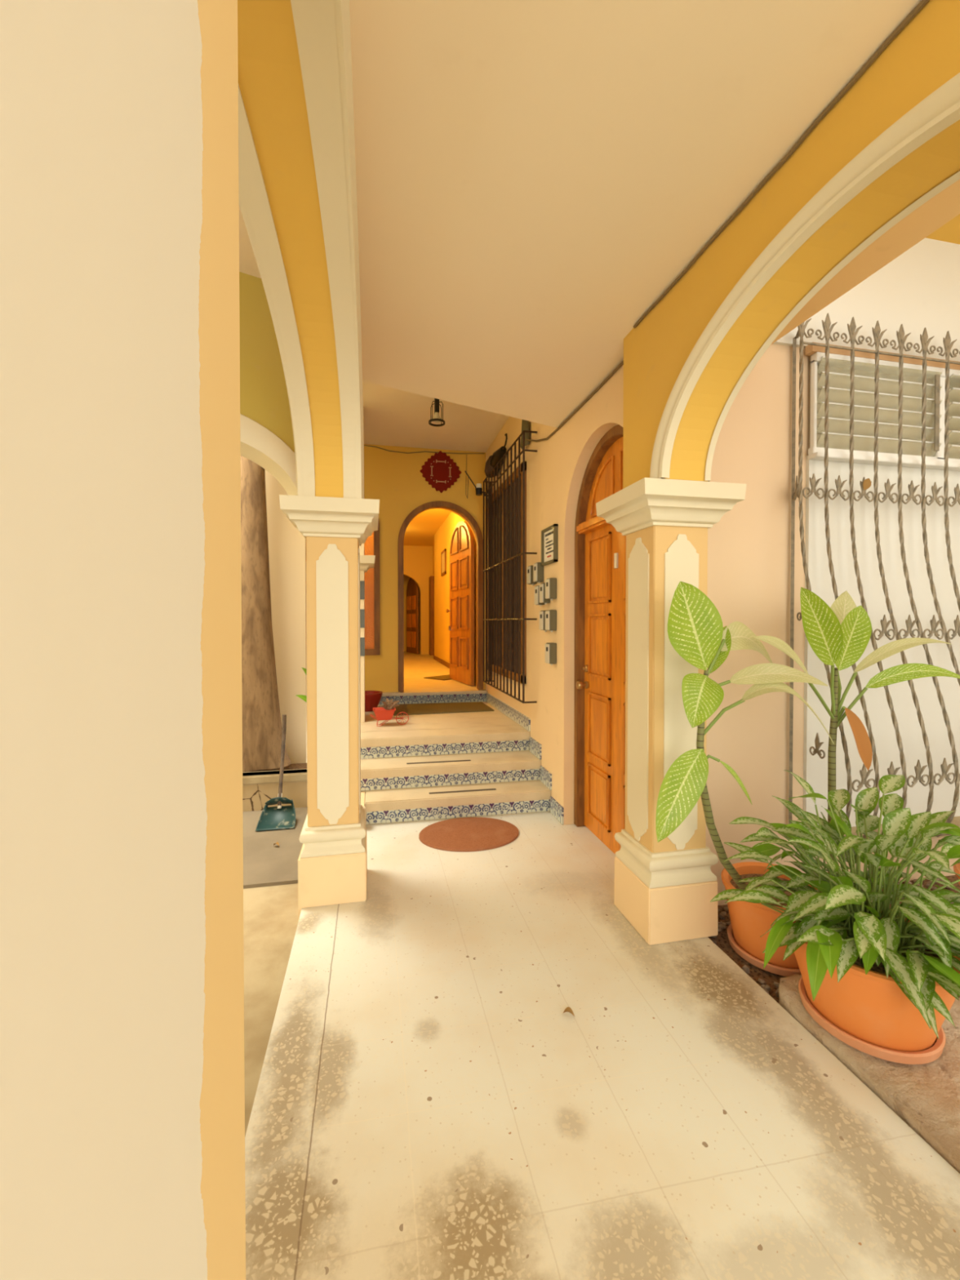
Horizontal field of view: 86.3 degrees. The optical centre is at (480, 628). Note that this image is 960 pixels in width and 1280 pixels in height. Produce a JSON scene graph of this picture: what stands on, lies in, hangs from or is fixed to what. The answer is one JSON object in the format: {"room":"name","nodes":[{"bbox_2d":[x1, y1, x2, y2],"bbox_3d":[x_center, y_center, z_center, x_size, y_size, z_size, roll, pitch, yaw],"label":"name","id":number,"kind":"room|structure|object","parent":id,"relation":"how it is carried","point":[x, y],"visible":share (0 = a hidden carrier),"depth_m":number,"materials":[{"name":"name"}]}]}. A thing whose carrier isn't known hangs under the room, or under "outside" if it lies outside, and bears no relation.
{"room":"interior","nodes":[
{"label":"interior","id":0,"kind":"room"},
{"bbox_2d":[239,206,261,278],"bbox_3d":[-1.667,-1.829,-0.116,3.100,0.100,5.510,0,1,-12],"label":"ceiling","id":1,"kind":"structure","parent":0,"point":[247,261],"depth_m":2.48,"materials":[{"name":"paint"}]},
{"bbox_2d":[239,271,296,495],"bbox_3d":[-2.181,-0.250,2.165,3.246,3.520,0.230,0,1,-30],"label":"wall","id":2,"kind":"structure","parent":0,"point":[266,430],"depth_m":2.67,"materials":[{"name":"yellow paint"}]},
{"bbox_2d":[243,883,297,1136],"bbox_3d":[-1.804,1.601,-0.026,2.850,0.120,5.650,0,1,-12],"label":"floor","id":3,"kind":"structure","parent":0,"point":[270,913],"depth_m":2.33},
{"bbox_2d":[242,807,307,888],"bbox_3d":[-2.511,1.544,3.341,2.855,0.140,1.230,0,1,-12],"label":"floor","id":4,"kind":"structure","parent":0,"point":[265,864],"depth_m":3.38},
{"bbox_2d":[242,763,307,811],"bbox_3d":[-2.724,1.318,4.286,2.830,0.285,0.745,0,1,-12],"label":"planter","id":5,"kind":"object","parent":4,"relation":"on","point":[260,786],"visible":0.02,"depth_m":4.15,"materials":[{"name":"stone"}]},
{"bbox_2d":[240,455,291,772],"bbox_3d":[-1.951,-1.029,4.484,0.554,4.428,0.552,0,1,-12],"label":"tree","id":6,"kind":"object","parent":5,"relation":"in","point":[262,728],"visible":0.49,"depth_m":4.33,"materials":[{"name":"brown plant"}]},
{"bbox_2d":[296,667,306,702],"bbox_3d":[-1.417,0.714,4.392,0.325,0.950,0.120,0,1,-12],"label":"plant","id":7,"kind":"object","parent":5,"relation":"in","point":[303,697],"visible":0.2,"depth_m":4.39,"materials":[{"name":"green plant"}]},
{"bbox_2d":[255,714,295,831],"bbox_3d":[-1.535,1.076,3.930,0.270,0.766,0.437,0,1,-12],"label":"dustpan","id":8,"kind":"object","parent":4,"relation":"on","point":[279,817],"visible":1,"depth_m":3.88,"materials":[{"name":"teal plastic"}]},
{"bbox_2d":[265,470,306,764],"bbox_3d":[-2.943,-0.796,4.694,2.580,4.500,0.180,0,1,-12],"label":"wall","id":9,"kind":"structure","parent":0,"point":[286,544],"depth_m":4.85,"materials":[{"name":"beige paint"}]},
{"bbox_2d":[237,0,364,498],"bbox_3d":[-0.483,-1.208,1.312,0.321,1.180,3.200,0,1,-12],"label":"arch","id":10,"kind":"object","parent":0,"point":[297,184],"depth_m":1.40,"materials":[{"name":"yellow paint"}]},
{"bbox_2d":[403,574,420,651],"bbox_3d":[-2.436,-0.647,13.735,2.500,2.850,0.100,0,1,-12],"label":"door frame","id":11,"kind":"structure","parent":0,"point":[406,578],"depth_m":13.78,"materials":[{"name":"brown wood"}]},
{"bbox_2d":[403,545,432,654],"bbox_3d":[-2.153,-0.628,12.390,2.300,2.850,0.150,0,1,-12],"label":"wall","id":12,"kind":"structure","parent":0,"point":[417,560],"depth_m":12.47,"materials":[{"name":"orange paint"}]},
{"bbox_2d":[406,577,418,653],"bbox_3d":[-1.726,-0.346,12.986,0.060,1.910,0.850,0,1,-26],"label":"door","id":13,"kind":"structure","parent":12,"relation":"in","point":[412,592],"depth_m":12.85,"materials":[{"name":"brown wood"}]},
{"bbox_2d":[364,444,485,692],"bbox_3d":[-0.996,-0.538,5.930,2.500,3.150,0.270,0,1,-12],"label":"wall","id":14,"kind":"structure","parent":0,"point":[396,479],"depth_m":5.80,"materials":[{"name":"paint"}]},
{"bbox_2d":[364,520,380,655],"bbox_3d":[-1.415,-0.578,5.711,0.584,1.747,0.085,0,1,-12],"label":"window","id":15,"kind":"structure","parent":14,"relation":"in","point":[371,545],"depth_m":5.75,"materials":[{"name":"brown wood"}]},
{"bbox_2d":[364,444,484,453],"bbox_3d":[-0.629,-2.019,5.841,1.391,0.064,0.010,0,1,-12],"label":"cable","id":16,"kind":"object","parent":14,"relation":"attached to","point":[364,445],"visible":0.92,"depth_m":5.83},
{"bbox_2d":[465,454,468,498],"bbox_3d":[-0.149,-1.768,5.945,0.036,0.510,0.005,0,1,-12],"label":"hanging wire","id":17,"kind":"object","parent":16,"relation":"hanging from","point":[466,455],"visible":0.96,"depth_m":5.94,"materials":[{"name":"black metal"}]},
{"bbox_2d":[379,688,487,705],"bbox_3d":[-0.528,0.783,5.876,1.225,0.132,0.145,0,1,-12],"label":"stair step","id":18,"kind":"structure","parent":14,"relation":"attached to","point":[476,695],"depth_m":5.83,"materials":[{"name":"tile"}]},
{"bbox_2d":[419,450,461,493],"bbox_3d":[-0.448,-1.802,5.875,0.479,0.479,0.024,0,1,-12],"label":"wall ornament","id":19,"kind":"object","parent":14,"relation":"attached to","point":[440,471],"visible":1,"depth_m":5.87,"materials":[{"name":"red fabric"}]},
{"bbox_2d":[397,501,483,692],"bbox_3d":[-0.570,-0.384,6.485,0.984,2.177,1.245,0,1,-12],"label":"door","id":20,"kind":"structure","parent":14,"relation":"in","point":[461,559],"depth_m":6.34,"materials":[{"name":"brown wood"}]},
{"bbox_2d":[403,508,450,546],"bbox_3d":[-1.379,-2.038,9.186,2.300,0.140,6.800,0,1,-12],"label":"ceiling","id":21,"kind":"structure","parent":0,"point":[421,531],"depth_m":10.04,"materials":[{"name":"orange paint"}]},
{"bbox_2d":[378,651,476,704],"bbox_3d":[-1.605,0.748,9.811,2.500,0.170,8.160,0,1,-12],"label":"floor","id":22,"kind":"structure","parent":0,"point":[417,667],"depth_m":7.61,"materials":[{"name":"beige tile"}]},
{"bbox_2d":[423,674,451,679],"bbox_3d":[-0.448,0.692,7.325,0.400,0.012,0.600,1,1,40],"label":"doormat","id":23,"kind":"object","parent":22,"relation":"on","point":[442,677],"visible":0.57,"depth_m":7.17,"materials":[{"name":"brown fabric"}]},
{"bbox_2d":[432,545,434,576],"bbox_3d":[-0.926,-0.620,11.806,0.140,2.850,1.700,0,1,-12],"label":"wall","id":24,"kind":"structure","parent":0,"point":[433,545],"depth_m":12.34,"materials":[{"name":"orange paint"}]},
{"bbox_2d":[428,576,434,655],"bbox_3d":[-1.157,-0.312,12.323,0.100,1.880,0.400,0,1,-12],"label":"trim","id":25,"kind":"structure","parent":24,"relation":"attached to","point":[431,579],"depth_m":12.13,"materials":[{"name":"brown wood"}]},
{"bbox_2d":[362,380,509,452],"bbox_3d":[-0.648,-2.115,4.260,2.500,0.150,3.240,0,1,-12],"label":"ceiling","id":26,"kind":"structure","parent":0,"point":[394,417],"depth_m":5.11,"materials":[{"name":"paint"}]},
{"bbox_2d":[428,398,444,426],"bbox_3d":[-0.374,-1.912,4.442,0.144,0.260,0.144,0,1,-12],"label":"lantern","id":27,"kind":"object","parent":26,"relation":"hanging from","point":[436,419],"visible":0.99,"depth_m":4.42,"materials":[{"name":"black metal"}]},
{"bbox_2d":[360,702,519,732],"bbox_3d":[-0.570,0.954,5.142,1.600,0.189,1.430,0,1,-12],"label":"floor","id":28,"kind":"structure","parent":0,"point":[495,717],"depth_m":4.75,"materials":[{"name":"beige stone"}]},
{"bbox_2d":[359,407,375,722],"bbox_3d":[-1.202,-0.586,4.798,0.430,2.900,0.420,0,1,-12],"label":"pilaster","id":29,"kind":"object","parent":28,"relation":"on","point":[366,562],"visible":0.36,"depth_m":4.71,"materials":[{"name":"beige paint"}]},
{"bbox_2d":[364,690,382,711],"bbox_3d":[-1.174,0.761,5.364,0.300,0.190,0.300,0,1,-12],"label":"pot","id":30,"kind":"object","parent":28,"relation":"on","point":[372,698],"visible":0.53,"depth_m":5.28,"materials":[{"name":"red ceramic"}]},
{"bbox_2d":[369,697,408,726],"bbox_3d":[-0.813,0.749,4.602,0.345,0.236,0.170,0,1,-12],"label":"planter","id":31,"kind":"object","parent":28,"relation":"on","point":[386,712],"visible":1,"depth_m":4.58,"materials":[{"name":"red paint"}]},
{"bbox_2d":[373,706,395,719],"bbox_3d":[-0.858,0.764,4.593,0.200,0.095,0.170,0,1,-12],"label":"tray","id":32,"kind":"object","parent":31,"relation":"on","point":[381,713],"depth_m":4.54,"materials":[{"name":"red paint"}]},
{"bbox_2d":[393,702,493,715],"bbox_3d":[-0.452,0.849,5.477,1.110,0.012,0.640,0,1,-12],"label":"doormat","id":33,"kind":"object","parent":28,"relation":"on","point":[464,707],"visible":0.79,"depth_m":5.44,"materials":[{"name":"brown fabric"}]},
{"bbox_2d":[434,364,623,825],"bbox_3d":[0.014,-0.374,6.718,0.200,3.400,8.650,0,1,-12],"label":"wall","id":34,"kind":"structure","parent":0,"point":[555,473],"depth_m":3.78,"materials":[{"name":"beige paint"}]},
{"bbox_2d":[433,655,449,668],"bbox_3d":[-0.570,0.635,8.985,0.017,0.080,4.000,0,1,-12],"label":"baseboard","id":35,"kind":"structure","parent":34,"relation":"attached to","point":[438,660],"depth_m":9.63,"materials":[{"name":"brown wood"}]},
{"bbox_2d":[440,548,446,576],"bbox_3d":[-0.669,-1.211,9.388,0.024,0.440,0.520,0,1,-12],"label":"picture frame","id":36,"kind":"object","parent":34,"relation":"attached to","point":[443,554],"visible":1,"depth_m":9.34,"materials":[{"name":"brown wood"}]},
{"bbox_2d":[441,551,444,573],"bbox_3d":[-0.667,-1.211,9.389,0.012,0.360,0.440,0,1,-12],"label":"print","id":37,"kind":"object","parent":36,"relation":"attached to","point":[442,553],"depth_m":9.37},
{"bbox_2d":[464,471,488,495],"bbox_3d":[-0.008,-1.606,5.665,0.334,0.253,0.088,-1,1,-34],"label":"wall lamp","id":38,"kind":"object","parent":34,"relation":"attached to","point":[478,488],"visible":0.92,"depth_m":5.63,"materials":[{"name":"black metal"}]},
{"bbox_2d":[487,461,526,684],"bbox_3d":[0.248,-0.491,5.095,0.040,1.920,1.380,0,1,-12],"label":"window","id":39,"kind":"structure","parent":34,"relation":"in","point":[521,464],"depth_m":4.86,"materials":[{"name":"brown wood"}]},
{"bbox_2d":[492,475,520,674],"bbox_3d":[0.247,-0.486,5.094,0.020,1.770,1.260,0,1,-12],"label":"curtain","id":40,"kind":"object","parent":39,"relation":"hanging from","point":[517,476],"depth_m":4.91,"materials":[{"name":"fabric"}]},
{"bbox_2d":[483,430,537,703],"bbox_3d":[0.245,-0.503,4.848,0.118,2.184,1.516,0,1,-12],"label":"window grille","id":41,"kind":"object","parent":34,"relation":"attached to","point":[491,485],"visible":0.99,"depth_m":4.71,"materials":[{"name":"brown metal"}]},
{"bbox_2d":[484,455,496,477],"bbox_3d":[0.122,-1.705,5.337,0.144,0.200,0.270,0,1,-12],"label":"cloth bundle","id":42,"kind":"object","parent":41,"relation":"on","point":[488,468],"visible":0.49,"depth_m":5.27,"materials":[{"name":"black fabric"}]},
{"bbox_2d":[489,433,507,471],"bbox_3d":[0.185,-1.733,5.134,0.140,0.243,0.652,0,1,-12],"label":"folded umbrella","id":43,"kind":"object","parent":41,"relation":"on","point":[497,455],"visible":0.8,"depth_m":5.03,"materials":[{"name":"black fabric"}]},
{"bbox_2d":[520,419,529,449],"bbox_3d":[0.370,-1.665,4.347,0.057,0.252,0.174,0,1,-12],"label":"shade","id":44,"kind":"object","parent":34,"relation":"attached to","point":[525,424],"visible":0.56,"depth_m":4.29,"materials":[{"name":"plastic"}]},
{"bbox_2d":[486,692,564,825],"bbox_3d":[0.329,1.054,4.755,0.014,0.600,2.420,0,1,-12],"label":"baseboard","id":45,"kind":"structure","parent":34,"relation":"attached to","point":[557,810],"depth_m":4.24,"materials":[{"name":"tile"}]},
{"bbox_2d":[526,564,537,585],"bbox_3d":[0.422,-0.432,4.171,0.062,0.162,0.090,0,1,-12],"label":"electrical box","id":46,"kind":"object","parent":34,"relation":"attached to","point":[529,569],"depth_m":4.13,"materials":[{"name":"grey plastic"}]},
{"bbox_2d":[533,562,543,583],"bbox_3d":[0.457,-0.435,4.005,0.062,0.162,0.090,0,1,-12],"label":"electrical box","id":47,"kind":"object","parent":34,"relation":"attached to","point":[538,570],"depth_m":3.96,"materials":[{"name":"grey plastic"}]},
{"bbox_2d":[534,585,544,606],"bbox_3d":[0.463,-0.255,3.978,0.062,0.162,0.090,0,1,-12],"label":"electrical box","id":48,"kind":"object","parent":34,"relation":"attached to","point":[536,588],"depth_m":3.94,"materials":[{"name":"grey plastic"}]},
{"bbox_2d":[539,610,546,631],"bbox_3d":[0.488,-0.058,3.863,0.062,0.162,0.090,0,1,-12],"label":"electrical box","id":49,"kind":"object","parent":34,"relation":"attached to","point":[542,613],"depth_m":3.82,"materials":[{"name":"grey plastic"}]},
{"bbox_2d":[539,582,550,604],"bbox_3d":[0.488,-0.263,3.860,0.062,0.162,0.090,0,1,-12],"label":"electrical box","id":50,"kind":"object","parent":34,"relation":"attached to","point":[542,586],"depth_m":3.82,"materials":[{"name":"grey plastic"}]},
{"bbox_2d":[541,524,558,565],"bbox_3d":[0.515,-0.618,3.805,0.030,0.270,0.290,0,1,-12],"label":"framed notice","id":51,"kind":"object","parent":34,"relation":"attached to","point":[549,535],"visible":1,"depth_m":3.80,"materials":[{"name":"white paper"}]},
{"bbox_2d":[545,577,556,600],"bbox_3d":[0.516,-0.286,3.728,0.062,0.162,0.090,0,1,-12],"label":"electrical box","id":52,"kind":"object","parent":34,"relation":"attached to","point":[550,583],"depth_m":3.69,"materials":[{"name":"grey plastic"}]},
{"bbox_2d":[545,642,556,665],"bbox_3d":[0.516,0.184,3.735,0.062,0.162,0.090,0,1,-12],"label":"electrical box","id":53,"kind":"object","parent":34,"relation":"attached to","point":[550,647],"depth_m":3.69,"materials":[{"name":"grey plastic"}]},
{"bbox_2d":[545,609,556,631],"bbox_3d":[0.516,-0.056,3.731,0.062,0.162,0.090,0,1,-12],"label":"electrical box","id":54,"kind":"object","parent":34,"relation":"attached to","point":[550,615],"depth_m":3.69,"materials":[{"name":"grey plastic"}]},
{"bbox_2d":[524,360,623,441],"bbox_3d":[0.600,-1.484,3.409,0.057,0.162,1.744,0,1,-13],"label":"cable","id":55,"kind":"object","parent":34,"relation":"attached to","point":[621,363],"visible":0.9,"depth_m":3.18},
{"bbox_2d":[573,424,626,854],"bbox_3d":[0.809,0.097,3.064,0.134,2.560,1.060,0,1,-12],"label":"door","id":56,"kind":"structure","parent":34,"relation":"in","point":[600,550],"depth_m":3.26,"materials":[{"name":"brown wood"}]},
{"bbox_2d":[244,811,959,1279],"bbox_3d":[0.429,1.490,0.725,1.830,0.160,6.200,0,1,-12],"label":"floor","id":57,"kind":"structure","parent":0,"point":[428,1104],"depth_m":1.48,"materials":[{"name":"stone"}]},
{"bbox_2d":[0,0,245,1279],"bbox_3d":[-0.226,0.407,0.130,0.466,2.022,0.491,0,1,-12],"label":"wall","id":58,"kind":"structure","parent":57,"relation":"on","point":[122,1077],"depth_m":0.14,"materials":[{"name":"yellow paint"}]},
{"bbox_2d":[279,494,379,907],"bbox_3d":[-0.771,0.371,2.720,0.466,2.022,0.486,0,1,-12],"label":"pillar","id":59,"kind":"structure","parent":57,"relation":"on","point":[333,858],"depth_m":2.58,"materials":[{"name":"paint"}]},
{"bbox_2d":[297,843,303,921],"bbox_3d":[-0.926,1.322,2.700,0.017,0.360,0.340,0,1,-12],"label":"trim","id":60,"kind":"structure","parent":59,"relation":"attached to","point":[299,860],"depth_m":2.53,"materials":[{"name":"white paint"}]},
{"bbox_2d":[360,791,364,806],"bbox_3d":[-0.963,1.288,3.602,0.294,0.163,0.310,0,1,-12],"label":"trim","id":61,"kind":"structure","parent":57,"relation":"on","point":[362,793],"depth_m":3.63,"materials":[{"name":"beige paint"}]},
{"bbox_2d":[364,780,551,824],"bbox_3d":[-0.161,1.284,3.811,1.360,0.165,0.282,0,1,-12],"label":"stair step","id":62,"kind":"structure","parent":57,"relation":"on","point":[451,802],"depth_m":3.73,"materials":[{"name":"tile"}]},
{"bbox_2d":[418,817,519,852],"bbox_3d":[-0.071,1.365,3.423,0.670,0.013,0.524,0,1,-12],"label":"doormat","id":63,"kind":"object","parent":57,"relation":"on","point":[465,833],"visible":1,"depth_m":3.39,"materials":[{"name":"brown fabric"}]},
{"bbox_2d":[563,1006,574,1016],"bbox_3d":[0.319,1.379,1.842,0.036,0.022,0.030,0,1,-12],"label":"fallen leaf","id":64,"kind":"object","parent":57,"relation":"on","point":[568,1009],"visible":1,"depth_m":1.84,"materials":[{"name":"brown plant"}]},
{"bbox_2d":[595,477,746,945],"bbox_3d":[0.874,0.375,2.428,0.486,2.022,0.476,0,1,-12],"label":"pillar","id":65,"kind":"structure","parent":57,"relation":"on","point":[665,889],"depth_m":2.29,"materials":[{"name":"paint"}]},
{"bbox_2d":[349,0,959,427],"bbox_3d":[0.803,-1.479,0.656,2.050,0.180,5.993,0,1,-12],"label":"ceiling","id":66,"kind":"structure","parent":0,"point":[533,177],"depth_m":1.54,"materials":[{"name":"paint"}]},
{"bbox_2d":[622,0,959,488],"bbox_3d":[1.047,-1.008,1.290,0.245,0.780,2.520,0,1,-12],"label":"arch","id":67,"kind":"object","parent":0,"point":[890,144],"depth_m":1.55,"materials":[{"name":"yellow paint"}]},
{"bbox_2d":[633,0,929,328],"bbox_3d":[0.924,-1.387,1.402,0.013,0.019,2.000,0,1,-12],"label":"cable","id":68,"kind":"object","parent":67,"relation":"attached to","point":[922,2],"visible":1,"depth_m":1.44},
{"bbox_2d":[706,237,959,905],"bbox_3d":[2.680,-0.372,3.013,3.510,3.900,0.200,0,1,-12],"label":"wall","id":69,"kind":"structure","parent":0,"point":[749,547],"depth_m":2.69,"materials":[{"name":"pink paint"}]},
{"bbox_2d":[788,312,959,839],"bbox_3d":[2.390,-0.259,2.601,1.634,2.685,0.414,0,1,-8],"label":"window grille","id":70,"kind":"object","parent":69,"relation":"in","point":[797,491],"visible":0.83,"depth_m":2.63,"materials":[{"name":"grey metal"}]},
{"bbox_2d":[862,478,871,489],"bbox_3d":[1.994,-0.747,2.642,0.049,0.060,0.011,0,1,-12],"label":"dry leaf","id":71,"kind":"object","parent":70,"relation":"attached to","point":[867,482],"visible":1,"depth_m":2.64,"materials":[{"name":"brown plant"}]},
{"bbox_2d":[803,455,959,826],"bbox_3d":[3.076,0.078,3.013,2.738,2.000,0.025,0,1,-12],"label":"panel","id":72,"kind":"object","parent":69,"relation":"in","point":[815,768],"visible":0.6,"depth_m":2.82,"materials":[{"name":"white paint"}]},
{"bbox_2d":[805,342,959,471],"bbox_3d":[2.564,-1.190,2.836,1.730,0.590,0.075,0,1,-12],"label":"window","id":73,"kind":"structure","parent":72,"relation":"attached to","point":[839,360],"depth_m":2.75,"materials":[{"name":"white paint"}]},
{"bbox_2d":[808,816,959,847],"bbox_3d":[3.082,1.118,2.998,2.738,0.080,0.085,0,1,-12],"label":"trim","id":74,"kind":"structure","parent":69,"relation":"attached to","point":[956,820],"depth_m":2.84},
{"bbox_2d":[708,875,959,1003],"bbox_3d":[2.991,1.557,0.560,3.125,0.190,4.820,0,1,-12],"label":"floor","id":75,"kind":"structure","parent":0,"point":[722,941],"depth_m":2.27,"materials":[{"name":"soil"}]},
{"bbox_2d":[655,581,959,968],"bbox_3d":[1.404,0.616,2.278,1.587,1.609,0.443,0,1,-12],"label":"potted dieffenbachia","id":76,"kind":"object","parent":75,"relation":"on","point":[839,634],"visible":0.71,"depth_m":2.12,"materials":[{"name":"plant"}]},
{"bbox_2d":[720,862,822,968],"bbox_3d":[1.308,1.275,2.271,0.434,0.290,0.434,0,1,-12],"label":"pot","id":77,"kind":"object","parent":76,"relation":"attached to","point":[749,921],"depth_m":2.18,"materials":[{"name":"ceramic"}]},
{"bbox_2d":[711,877,959,997],"bbox_3d":[1.936,1.428,2.217,1.740,0.050,1.137,0,1,-12],"label":"pebbles","id":78,"kind":"object","parent":75,"relation":"on","point":[721,926],"visible":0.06,"depth_m":2.44,"materials":[{"name":"brown stone"}]},
{"bbox_2d":[727,924,800,976],"bbox_3d":[1.308,1.411,2.273,0.381,0.045,0.381,0,1,-12],"label":"saucer","id":79,"kind":"object","parent":78,"relation":"on","point":[780,971],"visible":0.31,"depth_m":2.15,"materials":[{"name":"ceramic"}]},
{"bbox_2d":[778,973,959,1173],"bbox_3d":[1.666,1.410,1.342,0.842,0.082,1.500,0,1,-12],"label":"ground","id":80,"kind":"structure","parent":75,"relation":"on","point":[926,1097],"depth_m":1.56,"materials":[{"name":"beige stone"}]},
{"bbox_2d":[710,769,959,1052],"bbox_3d":[1.341,0.952,1.773,0.821,0.802,0.892,0,1,-32],"label":"potted plant","id":81,"kind":"object","parent":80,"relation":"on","point":[888,978],"visible":1,"depth_m":1.68,"materials":[{"name":"plant"}]},
{"bbox_2d":[783,907,959,1052],"bbox_3d":[1.354,1.207,1.789,0.505,0.290,0.505,0,1,-12],"label":"pot","id":82,"kind":"object","parent":81,"relation":"attached to","point":[874,1008],"depth_m":1.62,"materials":[{"name":"ceramic"}]},
{"bbox_2d":[798,976,946,1064],"bbox_3d":[1.354,1.343,1.791,0.408,0.045,0.408,0,1,-12],"label":"saucer","id":83,"kind":"object","parent":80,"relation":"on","point":[928,1055],"visible":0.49,"depth_m":1.63,"materials":[{"name":"ceramic"}]},
{"bbox_2d":[950,858,959,884],"bbox_3d":[2.329,1.164,2.172,0.485,0.542,0.503,0,1,7],"label":"potted shrub","id":84,"kind":"object","parent":75,"relation":"on","point":[956,864],"visible":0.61,"depth_m":2.30,"materials":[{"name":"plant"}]},
{"bbox_2d":[953,862,959,884],"bbox_3d":[2.328,1.255,2.164,0.485,0.360,0.485,0,1,-12],"label":"pot","id":85,"kind":"object","parent":84,"relation":"on","point":[956,866],"depth_m":2.30,"materials":[{"name":"ceramic"}]},
{"bbox_2d":[926,213,959,244],"bbox_3d":[3.086,-2.236,2.178,3.050,0.150,1.950,0,1,-12],"label":"ceiling","id":86,"kind":"structure","parent":0,"point":[949,232],"depth_m":2.81,"materials":[{"name":"yellow paint"}]},
{"bbox_3d":[-0.366,1.283,4.060,1.650,0.160,0.340,0,1,-12],"label":"floor","id":87,"kind":"structure","parent":0,"visible":0},
{"bbox_2d":[360,751,541,791],"bbox_3d":[-0.359,1.118,4.035,1.655,0.165,0.337,0,1,-12],"label":"stair step","id":88,"kind":"structure","parent":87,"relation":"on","point":[433,771],"depth_m":3.95,"materials":[{"name":"tile"}]},
{"bbox_2d":[360,725,529,759],"bbox_3d":[-0.390,0.953,4.300,1.605,0.163,0.292,0,1,-12],"label":"stair step","id":89,"kind":"structure","parent":88,"relation":"on","point":[428,742],"depth_m":4.22,"materials":[{"name":"tile"}]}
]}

